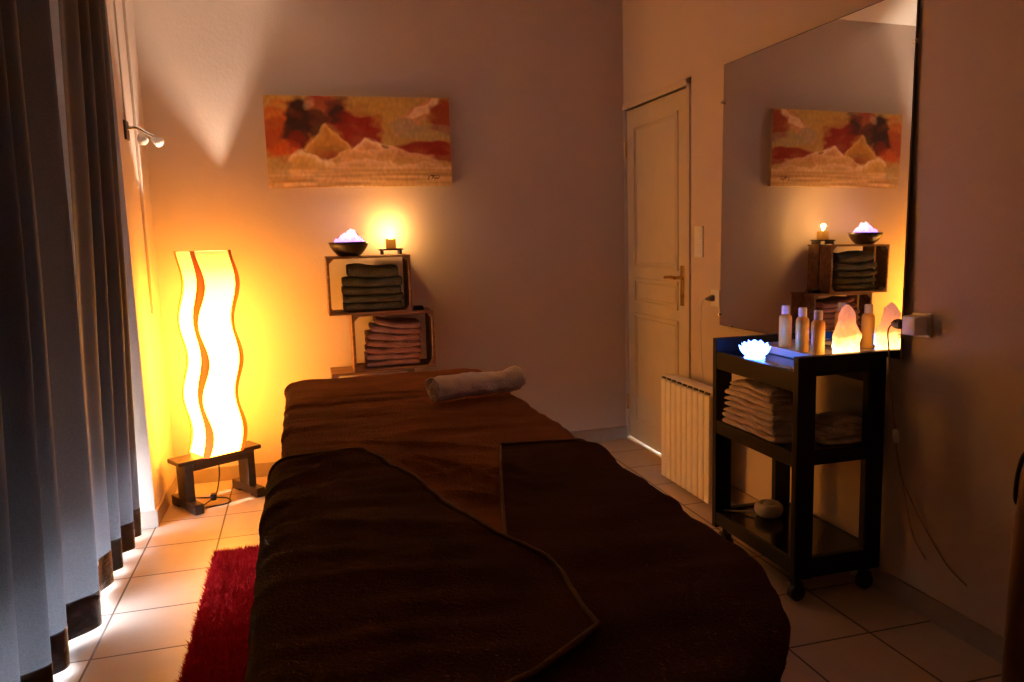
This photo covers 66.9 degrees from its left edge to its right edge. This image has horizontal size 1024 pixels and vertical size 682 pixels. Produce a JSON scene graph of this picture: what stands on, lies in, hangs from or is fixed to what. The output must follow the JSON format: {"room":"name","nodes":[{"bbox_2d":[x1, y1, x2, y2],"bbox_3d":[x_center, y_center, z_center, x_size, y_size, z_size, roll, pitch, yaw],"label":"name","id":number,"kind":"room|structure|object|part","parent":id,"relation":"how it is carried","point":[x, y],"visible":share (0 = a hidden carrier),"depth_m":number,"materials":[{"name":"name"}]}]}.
{"room":"spa","nodes":[
{"label":"spa","id":0,"kind":"room"},
{"bbox_2d":[49,0,175,511],"bbox_3d":[-1.166,-0.044,0.400,0.545,2.740,7.793,-4,8,-15],"label":"wall","id":1,"kind":"structure","parent":0,"point":[151,405],"depth_m":3.72,"materials":[{"name":"white paint"}]},
{"bbox_2d":[113,0,126,120],"bbox_3d":[-1.823,-1.434,3.577,0.008,0.810,0.008,-1,8,7],"label":"cable","id":2,"kind":"object","parent":1,"relation":"attached to","point":[114,3],"visible":1,"depth_m":3.59,"materials":[{"name":"beige plastic"}]},
{"bbox_2d":[122,0,154,313],"bbox_3d":[-1.870,-1.003,3.865,0.014,1.740,0.030,-4,8,-15],"label":"cable trunking","id":3,"kind":"object","parent":1,"relation":"attached to","point":[124,6],"visible":0.92,"depth_m":3.87,"materials":[{"name":"white plastic"}]},
{"bbox_2d":[123,119,163,146],"bbox_3d":[-1.735,-0.974,3.639,0.173,0.125,0.078,-2,8,-2],"label":"wall lamp","id":4,"kind":"object","parent":1,"relation":"attached to","point":[142,139],"visible":1,"depth_m":3.64,"materials":[{"name":"metal"}]},
{"bbox_3d":[-1.809,-0.989,3.638,0.012,0.090,0.070,-4,8,-15],"label":"wall plate","id":5,"kind":"part","parent":4,"relation":"part of","materials":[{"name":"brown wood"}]},
{"bbox_3d":[-1.750,-0.986,3.655,0.117,0.058,0.018,-4,8,-15],"label":"arm","id":6,"kind":"part","parent":4,"relation":"part of","materials":[{"name":"silver metal"}]},
{"bbox_2d":[140,472,177,528],"bbox_3d":[-1.916,0.825,4.019,0.257,0.082,0.663,-4,8,-15],"label":"baseboard","id":7,"kind":"structure","parent":1,"relation":"attached to","point":[149,519],"depth_m":3.81,"materials":[{"name":"tile"}]},
{"bbox_2d":[132,0,626,467],"bbox_3d":[-0.831,-0.624,4.554,3.413,2.740,0.120,-4,8,-15],"label":"wall","id":8,"kind":"structure","parent":0,"point":[519,261],"depth_m":4.52,"materials":[{"name":"white paint"}]},
{"bbox_2d":[262,95,451,187],"bbox_3d":[-0.859,-1.127,4.399,1.028,0.498,0.036,-4,8,-15],"label":"painting","id":9,"kind":"object","parent":8,"relation":"attached to","point":[312,141],"visible":1,"depth_m":4.38,"materials":[{"name":"paint"}]},
{"bbox_2d":[193,426,627,483],"bbox_3d":[-0.569,0.686,4.727,2.748,0.082,0.012,-4,8,-15],"label":"baseboard","id":10,"kind":"structure","parent":8,"relation":"attached to","point":[206,475],"depth_m":4.49,"materials":[{"name":"tile"}]},
{"bbox_2d":[53,438,1001,681],"bbox_3d":[0.259,1.269,0.963,3.413,0.100,8.033,-4,8,-15],"label":"floor","id":11,"kind":"structure","parent":0,"point":[842,631],"depth_m":2.76,"materials":[{"name":"beige tile"}]},
{"bbox_2d":[167,249,264,515],"bbox_3d":[-1.630,0.186,4.076,0.453,1.314,0.457,6,11,43],"label":"floor lamp","id":12,"kind":"object","parent":11,"relation":"on","point":[210,281],"visible":1,"depth_m":3.94,"materials":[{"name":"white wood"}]},
{"bbox_3d":[-1.670,0.717,3.966,0.110,0.194,0.042,6,11,43],"label":"leg","id":13,"kind":"part","parent":12,"relation":"part of","materials":[{"name":"brown wood"}]},
{"bbox_3d":[-1.553,0.060,4.006,0.217,1.042,0.232,6,11,43],"label":"lamp shade","id":14,"kind":"part","parent":12,"relation":"part of","materials":[{"name":"beige paper"}]},
{"bbox_2d":[210,492,216,500],"bbox_3d":[-1.558,0.812,4.048,0.030,0.033,0.046,-4,8,-15],"label":"switch","id":15,"kind":"object","parent":12,"relation":"attached to","point":[213,496],"depth_m":4.03,"materials":[{"name":"black plastic"}]},
{"bbox_3d":[-1.656,0.719,4.138,0.403,0.243,0.158,6,11,43],"label":"cord","id":16,"kind":"part","parent":12,"relation":"part of","materials":[{"name":"brown plastic"}]},
{"bbox_3d":[-1.440,0.677,4.208,0.110,0.194,0.042,6,11,43],"label":"leg","id":17,"kind":"part","parent":12,"relation":"part of","materials":[{"name":"brown wood"}]},
{"bbox_2d":[175,543,259,681],"bbox_3d":[-0.718,1.007,2.597,0.762,0.033,1.866,-4,8,-15],"label":"rug","id":18,"kind":"object","parent":11,"relation":"on","point":[218,649],"visible":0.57,"depth_m":2.74,"materials":[{"name":"red carpet"}]},
{"bbox_2d":[661,295,714,503],"bbox_3d":[0.946,0.274,3.958,0.154,1.016,0.536,-4,8,-15],"label":"radiator","id":19,"kind":"object","parent":11,"relation":"on","point":[686,403],"visible":0.88,"depth_m":3.93,"materials":[{"name":"white metal"}]},
{"bbox_3d":[0.972,0.005,3.924,0.024,0.443,0.115,-1,8,3],"label":"cord","id":20,"kind":"part","parent":19,"relation":"part of","materials":[{"name":"beige plastic"}]},
{"bbox_2d":[712,333,886,600],"bbox_3d":[1.089,0.456,3.025,0.361,0.900,0.573,-4,8,-15],"label":"trolley","id":21,"kind":"object","parent":11,"relation":"on","point":[805,545],"depth_m":2.81,"materials":[{"name":"black wood"}]},
{"bbox_3d":[0.877,0.385,3.241,0.073,0.805,0.030,-4,8,-15],"label":"leg","id":22,"kind":"part","parent":21,"relation":"part of","materials":[{"name":"black wood"}]},
{"bbox_2d":[724,509,753,511],"bbox_3d":[0.948,0.709,3.240,0.124,0.019,0.014,2,8,23],"label":"cable","id":23,"kind":"object","parent":21,"relation":"on","point":[730,510],"visible":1,"depth_m":3.24,"materials":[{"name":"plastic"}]},
{"bbox_3d":[1.027,0.735,3.327,0.216,0.074,0.026,-4,8,-15],"label":"rail","id":24,"kind":"part","parent":21,"relation":"part of","materials":[{"name":"black wood"}]},
{"bbox_3d":[0.935,0.775,3.023,0.018,0.054,0.515,-4,8,-15],"label":"rail","id":25,"kind":"part","parent":21,"relation":"part of","materials":[{"name":"black wood"}]},
{"bbox_3d":[0.924,0.386,2.970,0.018,0.054,0.515,-4,8,-15],"label":"rail","id":26,"kind":"part","parent":21,"relation":"part of","materials":[{"name":"black wood"}]},
{"bbox_3d":[1.005,0.012,3.228,0.216,0.070,0.028,-4,8,-15],"label":"rail","id":27,"kind":"part","parent":21,"relation":"part of","materials":[{"name":"black wood"}]},
{"bbox_2d":[739,339,770,359],"bbox_3d":[0.933,0.032,2.981,0.112,0.070,0.112,-8,10,-37],"label":"lamp","id":28,"kind":"object","parent":21,"relation":"on","point":[754,350],"visible":1,"depth_m":2.95,"materials":[{"name":"white"}]},
{"bbox_3d":[0.915,0.110,2.932,0.018,0.072,0.515,-4,8,-15],"label":"rail","id":29,"kind":"part","parent":21,"relation":"part of","materials":[{"name":"black wood"}]},
{"bbox_2d":[722,411,791,443],"bbox_3d":[1.000,0.323,3.015,0.204,0.060,0.360,-4,8,-16],"label":"folded towel","id":30,"kind":"object","parent":21,"relation":"on","point":[781,436],"visible":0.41,"depth_m":2.92,"materials":[{"name":"beige fabric"}]},
{"bbox_2d":[723,401,819,429],"bbox_3d":[1.001,0.274,3.011,0.204,0.058,0.347,-4,8,-14],"label":"folded towel","id":31,"kind":"object","parent":30,"relation":"on","point":[783,421],"visible":0.5,"depth_m":2.89,"materials":[{"name":"beige fabric"}]},
{"bbox_2d":[724,388,792,415],"bbox_3d":[0.997,0.228,3.015,0.196,0.053,0.333,-4,8,-15],"label":"folded towel","id":32,"kind":"object","parent":31,"relation":"on","point":[778,408],"visible":0.56,"depth_m":2.91,"materials":[{"name":"beige fabric"}]},
{"bbox_2d":[729,378,792,402],"bbox_3d":[1.001,0.183,3.018,0.184,0.056,0.290,-4,8,-14],"label":"folded towel","id":33,"kind":"object","parent":32,"relation":"on","point":[768,393],"visible":0.62,"depth_m":2.94,"materials":[{"name":"beige fabric"}]},
{"bbox_2d":[724,350,793,369],"bbox_3d":[1.077,0.071,2.972,0.336,0.012,0.513,-4,8,-15],"label":"tray","id":34,"kind":"object","parent":21,"relation":"on","point":[736,357],"depth_m":2.94,"materials":[{"name":"black"}]},
{"bbox_3d":[1.057,0.692,3.194,0.116,0.060,0.116,-4,8,-15],"label":"oil burner","id":35,"kind":"part","parent":21,"relation":"part of","materials":[{"name":"white ceramic"}]},
{"bbox_3d":[1.057,0.669,3.191,0.044,0.013,0.044,-4,8,-15],"label":"lid","id":36,"kind":"part","parent":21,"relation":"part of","materials":[{"name":"beige ceramic"}]},
{"bbox_3d":[1.154,0.366,3.315,0.073,0.805,0.030,-4,8,-15],"label":"leg","id":37,"kind":"part","parent":21,"relation":"part of","materials":[{"name":"black wood"}]},
{"bbox_2d":[720,503,857,555],"bbox_3d":[1.098,0.745,3.064,0.336,0.012,0.513,-4,8,-15],"label":"tray","id":38,"kind":"object","parent":21,"relation":"on","point":[772,536],"depth_m":3.03,"materials":[{"name":"black wood"}]},
{"bbox_2d":[721,420,860,451],"bbox_3d":[1.086,0.356,3.011,0.336,0.012,0.513,-4,8,-15],"label":"tray","id":39,"kind":"object","parent":21,"relation":"on","point":[769,446],"depth_m":2.84,"materials":[{"name":"black wood"}]},
{"bbox_2d":[764,340,832,358],"bbox_3d":[1.149,0.046,2.972,0.175,0.031,0.470,-4,8,-15],"label":"serving tray","id":40,"kind":"object","parent":21,"relation":"on","point":[790,352],"visible":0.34,"depth_m":3.01,"materials":[{"name":"beige"}]},
{"bbox_2d":[779,305,791,347],"bbox_3d":[1.084,-0.059,3.074,0.049,0.167,0.049,-4,8,-15],"label":"bottle","id":41,"kind":"object","parent":40,"relation":"on","point":[785,319],"visible":1,"depth_m":3.06,"materials":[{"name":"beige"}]},
{"bbox_2d":[795,307,808,352],"bbox_3d":[1.102,-0.043,2.943,0.049,0.170,0.049,-4,8,-15],"label":"bottle","id":42,"kind":"object","parent":40,"relation":"on","point":[802,322],"visible":0.98,"depth_m":2.93,"materials":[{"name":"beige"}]},
{"bbox_2d":[811,310,824,354],"bbox_3d":[1.125,-0.029,2.848,0.049,0.167,0.049,-4,8,-15],"label":"bottle","id":43,"kind":"object","parent":40,"relation":"on","point":[817,325],"visible":0.9,"depth_m":2.83,"materials":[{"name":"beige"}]},
{"bbox_3d":[1.021,0.452,2.721,0.073,0.805,0.030,-4,8,-15],"label":"leg","id":44,"kind":"part","parent":21,"relation":"part of","materials":[{"name":"black wood"}]},
{"bbox_3d":[1.261,0.753,3.111,0.018,0.054,0.515,-4,8,-15],"label":"rail","id":45,"kind":"part","parent":21,"relation":"part of","materials":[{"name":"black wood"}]},
{"bbox_3d":[1.170,0.801,2.808,0.216,0.074,0.026,-4,8,-15],"label":"rail","id":46,"kind":"part","parent":21,"relation":"part of","materials":[{"name":"black wood"}]},
{"bbox_2d":[815,435,861,444],"bbox_3d":[1.190,0.353,2.860,0.155,0.032,0.131,-3,8,-10],"label":"folded cloth","id":47,"kind":"object","parent":21,"relation":"on","point":[850,439],"visible":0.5,"depth_m":2.80,"materials":[{"name":"brown fabric"}]},
{"bbox_2d":[815,429,861,438],"bbox_3d":[1.194,0.329,2.855,0.150,0.036,0.131,-4,8,-16],"label":"folded cloth","id":48,"kind":"object","parent":47,"relation":"on","point":[858,432],"visible":0.52,"depth_m":2.80,"materials":[{"name":"brown fabric"}]},
{"bbox_2d":[815,420,861,432],"bbox_3d":[1.194,0.307,2.855,0.145,0.036,0.133,-4,8,-17],"label":"folded cloth","id":49,"kind":"object","parent":48,"relation":"on","point":[818,425],"visible":0.56,"depth_m":2.80,"materials":[{"name":"brown fabric"}]},
{"bbox_2d":[815,411,861,426],"bbox_3d":[1.197,0.284,2.856,0.125,0.037,0.132,-4,8,-14],"label":"folded cloth","id":50,"kind":"object","parent":49,"relation":"on","point":[832,418],"visible":0.92,"depth_m":2.81,"materials":[{"name":"brown fabric"}]},
{"bbox_3d":[1.158,0.408,2.754,0.216,0.040,0.026,-4,8,-15],"label":"rail","id":51,"kind":"part","parent":21,"relation":"part of","materials":[{"name":"black wood"}]},
{"bbox_3d":[1.148,0.079,2.709,0.216,0.070,0.028,-4,8,-15],"label":"rail","id":52,"kind":"part","parent":21,"relation":"part of","materials":[{"name":"black wood"}]},
{"bbox_3d":[1.241,0.088,3.019,0.018,0.072,0.515,-4,8,-15],"label":"rail","id":53,"kind":"part","parent":21,"relation":"part of","materials":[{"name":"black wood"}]},
{"bbox_3d":[1.298,0.433,2.796,0.073,0.805,0.030,-4,8,-15],"label":"leg","id":54,"kind":"part","parent":21,"relation":"part of","materials":[{"name":"black wood"}]},
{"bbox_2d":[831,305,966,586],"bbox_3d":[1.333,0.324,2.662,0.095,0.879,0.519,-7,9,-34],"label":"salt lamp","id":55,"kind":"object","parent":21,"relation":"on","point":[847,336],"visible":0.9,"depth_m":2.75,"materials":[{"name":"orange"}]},
{"bbox_2d":[892,429,899,442],"bbox_3d":[1.329,0.328,2.685,0.023,0.049,0.024,-4,8,-15],"label":"switch","id":56,"kind":"object","parent":55,"relation":"attached to","point":[895,433],"depth_m":2.68,"materials":[{"name":"beige plastic"}]},
{"bbox_3d":[1.396,0.363,2.585,0.051,0.820,0.326,-6,9,-26],"label":"cord","id":57,"kind":"part","parent":55,"relation":"part of","materials":[{"name":"brown plastic"}]},
{"bbox_2d":[1001,469,1023,681],"bbox_3d":[1.205,0.682,1.380,0.392,0.894,0.454,-4,8,-15],"label":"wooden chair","id":58,"kind":"object","parent":11,"relation":"on","point":[1012,670],"visible":1,"depth_m":1.49,"materials":[{"name":"brown wood"}]},
{"bbox_2d":[1013,452,1023,504],"bbox_3d":[0.995,0.262,1.499,0.092,0.116,0.024,-6,9,-26],"label":"loop","id":59,"kind":"object","parent":58,"relation":"hanging from","point":[1021,460],"visible":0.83,"depth_m":1.47,"materials":[{"name":"black"}]},
{"bbox_3d":[-0.201,0.688,2.231,0.798,0.734,2.585,-4,8,-15],"label":"massage table","id":60,"kind":"object","parent":11,"relation":"on","visible":0},
{"bbox_2d":[281,368,574,531],"bbox_3d":[-0.200,0.634,2.227,0.872,0.730,2.650,-4,8,-15],"label":"sheet","id":61,"kind":"object","parent":60,"relation":"on","point":[452,445],"visible":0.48,"depth_m":2.41,"materials":[{"name":"brown fabric"}]},
{"bbox_2d":[244,447,601,681],"bbox_3d":[-0.220,0.704,1.523,0.524,0.704,1.372,-4,8,-15],"label":"blanket","id":62,"kind":"object","parent":61,"relation":"on","point":[365,572],"visible":1,"depth_m":1.26,"materials":[{"name":"brown fabric"}]},
{"bbox_2d":[425,365,525,401],"bbox_3d":[-0.134,0.155,2.829,0.360,0.098,0.132,-6,9,-28],"label":"rolled towel","id":63,"kind":"object","parent":61,"relation":"on","point":[455,386],"visible":1,"depth_m":2.79,"materials":[{"name":"beige fabric"}]},
{"bbox_2d":[499,438,790,681],"bbox_3d":[0.217,0.687,1.578,0.491,0.698,1.362,-2,8,0],"label":"blanket","id":64,"kind":"object","parent":61,"relation":"on","point":[673,599],"visible":0.98,"depth_m":1.32,"materials":[{"name":"brown fabric"}]},
{"bbox_3d":[-0.769,0.616,4.482,0.455,0.300,0.246,-4,8,-15],"label":"wooden crate","id":65,"kind":"object","parent":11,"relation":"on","visible":0},
{"bbox_2d":[330,366,414,378],"bbox_3d":[-0.793,0.311,4.437,0.455,0.318,0.246,-4,8,-15],"label":"wooden crate","id":66,"kind":"object","parent":65,"relation":"on","point":[336,372],"visible":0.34,"depth_m":4.32,"materials":[{"name":"brown wood"}]},
{"bbox_2d":[349,307,435,371],"bbox_3d":[-0.687,-0.014,4.435,0.455,0.318,0.246,-4,8,-15],"label":"wooden crate","id":67,"kind":"object","parent":66,"relation":"on","point":[430,361],"visible":0.86,"depth_m":4.37,"materials":[{"name":"brown wood"}]},
{"bbox_2d":[324,254,412,315],"bbox_3d":[-0.809,-0.322,4.361,0.455,0.318,0.246,-4,8,-15],"label":"wooden crate","id":68,"kind":"object","parent":67,"relation":"on","point":[408,307],"visible":0.99,"depth_m":4.29,"materials":[{"name":"brown wood"}]},
{"bbox_2d":[328,228,368,256],"bbox_3d":[-0.899,-0.543,4.266,0.220,0.152,0.220,-4,8,-15],"label":"crystal bowl","id":69,"kind":"object","parent":68,"relation":"on","point":[348,244],"visible":1,"depth_m":4.21,"materials":[{"name":"brown wood"}]},
{"bbox_2d":[343,301,401,311],"bbox_3d":[-0.791,-0.206,4.383,0.315,0.058,0.229,-4,8,-15],"label":"folded towel","id":70,"kind":"object","parent":68,"relation":"in","point":[369,306],"visible":0.69,"depth_m":4.28,"materials":[{"name":"brown fabric"}]},
{"bbox_2d":[342,292,403,302],"bbox_3d":[-0.787,-0.250,4.376,0.325,0.058,0.228,-4,8,-14],"label":"folded towel","id":71,"kind":"object","parent":70,"relation":"on","point":[399,296],"visible":0.78,"depth_m":4.27,"materials":[{"name":"brown fabric"}]},
{"bbox_2d":[341,285,401,294],"bbox_3d":[-0.794,-0.292,4.365,0.318,0.059,0.226,-4,8,-14],"label":"folded towel","id":72,"kind":"object","parent":71,"relation":"on","point":[345,290],"visible":0.8,"depth_m":4.26,"materials":[{"name":"brown fabric"}]},
{"bbox_2d":[341,275,402,286],"bbox_3d":[-0.790,-0.338,4.361,0.320,0.066,0.227,-4,8,-15],"label":"folded towel","id":73,"kind":"object","parent":72,"relation":"on","point":[347,281],"visible":0.85,"depth_m":4.26,"materials":[{"name":"brown fabric"}]},
{"bbox_2d":[346,263,397,277],"bbox_3d":[-0.788,-0.397,4.354,0.270,0.086,0.226,-4,8,-15],"label":"folded towel","id":74,"kind":"object","parent":73,"relation":"on","point":[354,269],"visible":0.98,"depth_m":4.25,"materials":[{"name":"brown fabric"}]},
{"bbox_2d":[378,248,402,254],"bbox_3d":[-0.695,-0.514,4.447,0.132,0.032,0.090,-4,8,-15],"label":"candle stand","id":75,"kind":"object","parent":68,"relation":"on","point":[398,249],"visible":0.99,"depth_m":4.41,"materials":[{"name":"brown"}]},
{"bbox_2d":[385,232,395,248],"bbox_3d":[-0.695,-0.580,4.438,0.056,0.100,0.056,-4,8,-15],"label":"candle","id":76,"kind":"object","parent":75,"relation":"on","point":[390,243],"visible":0.99,"depth_m":4.42,"materials":[{"name":"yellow wax"}]},
{"bbox_2d":[364,357,419,366],"bbox_3d":[-0.690,0.107,4.453,0.295,0.048,0.228,-4,8,-14],"label":"folded towel","id":77,"kind":"object","parent":67,"relation":"in","point":[389,362],"visible":0.62,"depth_m":4.35,"materials":[{"name":"pink fabric"}]},
{"bbox_2d":[364,351,420,359],"bbox_3d":[-0.688,0.072,4.449,0.298,0.050,0.229,-4,8,-15],"label":"folded towel","id":78,"kind":"object","parent":77,"relation":"on","point":[368,356],"visible":0.62,"depth_m":4.35,"materials":[{"name":"pink fabric"}]},
{"bbox_2d":[364,344,420,353],"bbox_3d":[-0.685,0.038,4.440,0.300,0.050,0.228,-4,8,-14],"label":"folded towel","id":79,"kind":"object","parent":78,"relation":"on","point":[372,350],"visible":0.7,"depth_m":4.34,"materials":[{"name":"pink fabric"}]},
{"bbox_2d":[365,337,420,346],"bbox_3d":[-0.683,0.002,4.436,0.295,0.057,0.226,-4,8,-14],"label":"folded towel","id":80,"kind":"object","parent":79,"relation":"on","point":[372,343],"visible":0.66,"depth_m":4.33,"materials":[{"name":"fabric"}]},
{"bbox_2d":[364,329,420,340],"bbox_3d":[-0.686,-0.035,4.433,0.290,0.063,0.227,-4,8,-16],"label":"folded towel","id":81,"kind":"object","parent":80,"relation":"on","point":[369,334],"visible":0.73,"depth_m":4.33,"materials":[{"name":"fabric"}]},
{"bbox_2d":[368,322,421,333],"bbox_3d":[-0.671,-0.076,4.431,0.275,0.069,0.227,-4,8,-15],"label":"folded towel","id":82,"kind":"object","parent":81,"relation":"on","point":[374,327],"visible":0.66,"depth_m":4.33,"materials":[{"name":"pink fabric"}]},
{"bbox_2d":[373,316,420,327],"bbox_3d":[-0.658,-0.111,4.428,0.250,0.072,0.227,-4,8,-14],"label":"folded towel","id":83,"kind":"object","parent":82,"relation":"on","point":[389,322],"visible":0.99,"depth_m":4.34,"materials":[{"name":"fabric"}]},
{"bbox_2d":[413,305,423,309],"bbox_3d":[-0.536,-0.190,4.428,0.056,0.024,0.060,-4,8,-15],"label":"box","id":84,"kind":"object","parent":67,"relation":"on","point":[415,307],"visible":0.92,"depth_m":4.40,"materials":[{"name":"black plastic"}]},
{"bbox_2d":[622,0,1023,636],"bbox_3d":[1.803,-0.244,1.196,0.120,2.740,7.793,-4,8,-15],"label":"wall","id":85,"kind":"structure","parent":0,"point":[958,392],"depth_m":2.53,"materials":[{"name":"white paint"}]},
{"bbox_2d":[627,436,660,457],"bbox_3d":[0.921,0.679,4.707,0.125,0.012,0.820,-4,8,-15],"label":"trim","id":86,"kind":"structure","parent":85,"relation":"attached to","point":[631,438],"depth_m":4.84,"materials":[{"name":"beige"}]},
{"bbox_2d":[624,88,685,452],"bbox_3d":[0.831,-0.353,4.570,0.097,2.063,0.788,-4,8,-15],"label":"door","id":87,"kind":"structure","parent":85,"relation":"in","point":[655,145],"depth_m":4.56,"materials":[{"name":"paint"}]},
{"bbox_3d":[0.892,-0.306,4.286,0.062,0.220,0.141,-4,8,-15],"label":"handle","id":88,"kind":"part","parent":87,"relation":"part of","materials":[{"name":"gold metal"}]},
{"bbox_2d":[622,77,690,378],"bbox_3d":[0.890,-0.363,4.549,0.132,2.120,0.859,-4,8,-15],"label":"trim","id":89,"kind":"structure","parent":85,"relation":"attached to","point":[682,84],"depth_m":4.12,"materials":[{"name":"beige paint"}]},
{"bbox_2d":[694,226,703,257],"bbox_3d":[0.963,-0.512,4.001,0.014,0.160,0.084,-4,8,-15],"label":"light switch","id":90,"kind":"object","parent":85,"relation":"attached to","point":[698,230],"visible":1,"depth_m":3.99,"materials":[{"name":"beige plastic"}]},
{"bbox_2d":[711,289,719,306],"bbox_3d":[1.017,-0.214,3.880,0.011,0.084,0.080,-4,8,-15],"label":"wall socket","id":91,"kind":"object","parent":85,"relation":"attached to","point":[716,293],"visible":0.91,"depth_m":3.87,"materials":[{"name":"beige plastic"}]},
{"bbox_2d":[717,0,919,359],"bbox_3d":[1.166,-0.612,3.155,0.020,1.234,1.197,-3,8,-16],"label":"wall mirror","id":92,"kind":"object","parent":85,"relation":"attached to","point":[818,122],"visible":0.81,"depth_m":3.00,"materials":[{"name":"silver mirror"}]},
{"bbox_2d":[731,485,1002,663],"bbox_3d":[1.895,1.130,0.944,0.012,0.082,6.925,-4,8,-15],"label":"baseboard","id":93,"kind":"structure","parent":85,"relation":"attached to","point":[966,629],"depth_m":2.62,"materials":[{"name":"tile"}]},
{"bbox_2d":[902,311,932,338],"bbox_3d":[1.348,-0.052,2.588,0.062,0.084,0.080,-4,8,-15],"label":"plug adapter","id":94,"kind":"object","parent":85,"relation":"attached to","point":[919,324],"visible":1,"depth_m":2.56,"materials":[{"name":"beige plastic"}]},
{"bbox_3d":[1.373,-0.054,2.595,0.010,0.084,0.080,-4,8,-15],"label":"plate","id":95,"kind":"part","parent":94,"relation":"part of","materials":[{"name":"beige plastic"}]},
{"bbox_3d":[0.173,-1.544,0.578,3.413,0.100,8.033,-4,8,-15],"label":"ceiling","id":96,"kind":"structure","parent":0,"visible":0},
{"bbox_3d":[-1.350,-1.533,1.708,0.040,0.135,3.340,-4,8,-15],"label":"rail","id":97,"kind":"object","parent":96,"relation":"attached to","visible":0},
{"bbox_2d":[0,0,101,681],"bbox_3d":[-1.230,-0.122,1.440,0.214,2.584,2.355,-4,8,-15],"label":"curtain","id":98,"kind":"object","parent":97,"relation":"hanging from","point":[50,592],"visible":1,"depth_m":2.34,"materials":[{"name":"beige fabric"}]},
{"bbox_2d":[58,0,141,597],"bbox_3d":[-1.673,-0.335,3.092,0.187,2.584,0.690,-4,8,-15],"label":"curtain","id":99,"kind":"object","parent":97,"relation":"hanging from","point":[92,153],"visible":0.98,"depth_m":3.08,"materials":[{"name":"beige fabric"}]}
]}

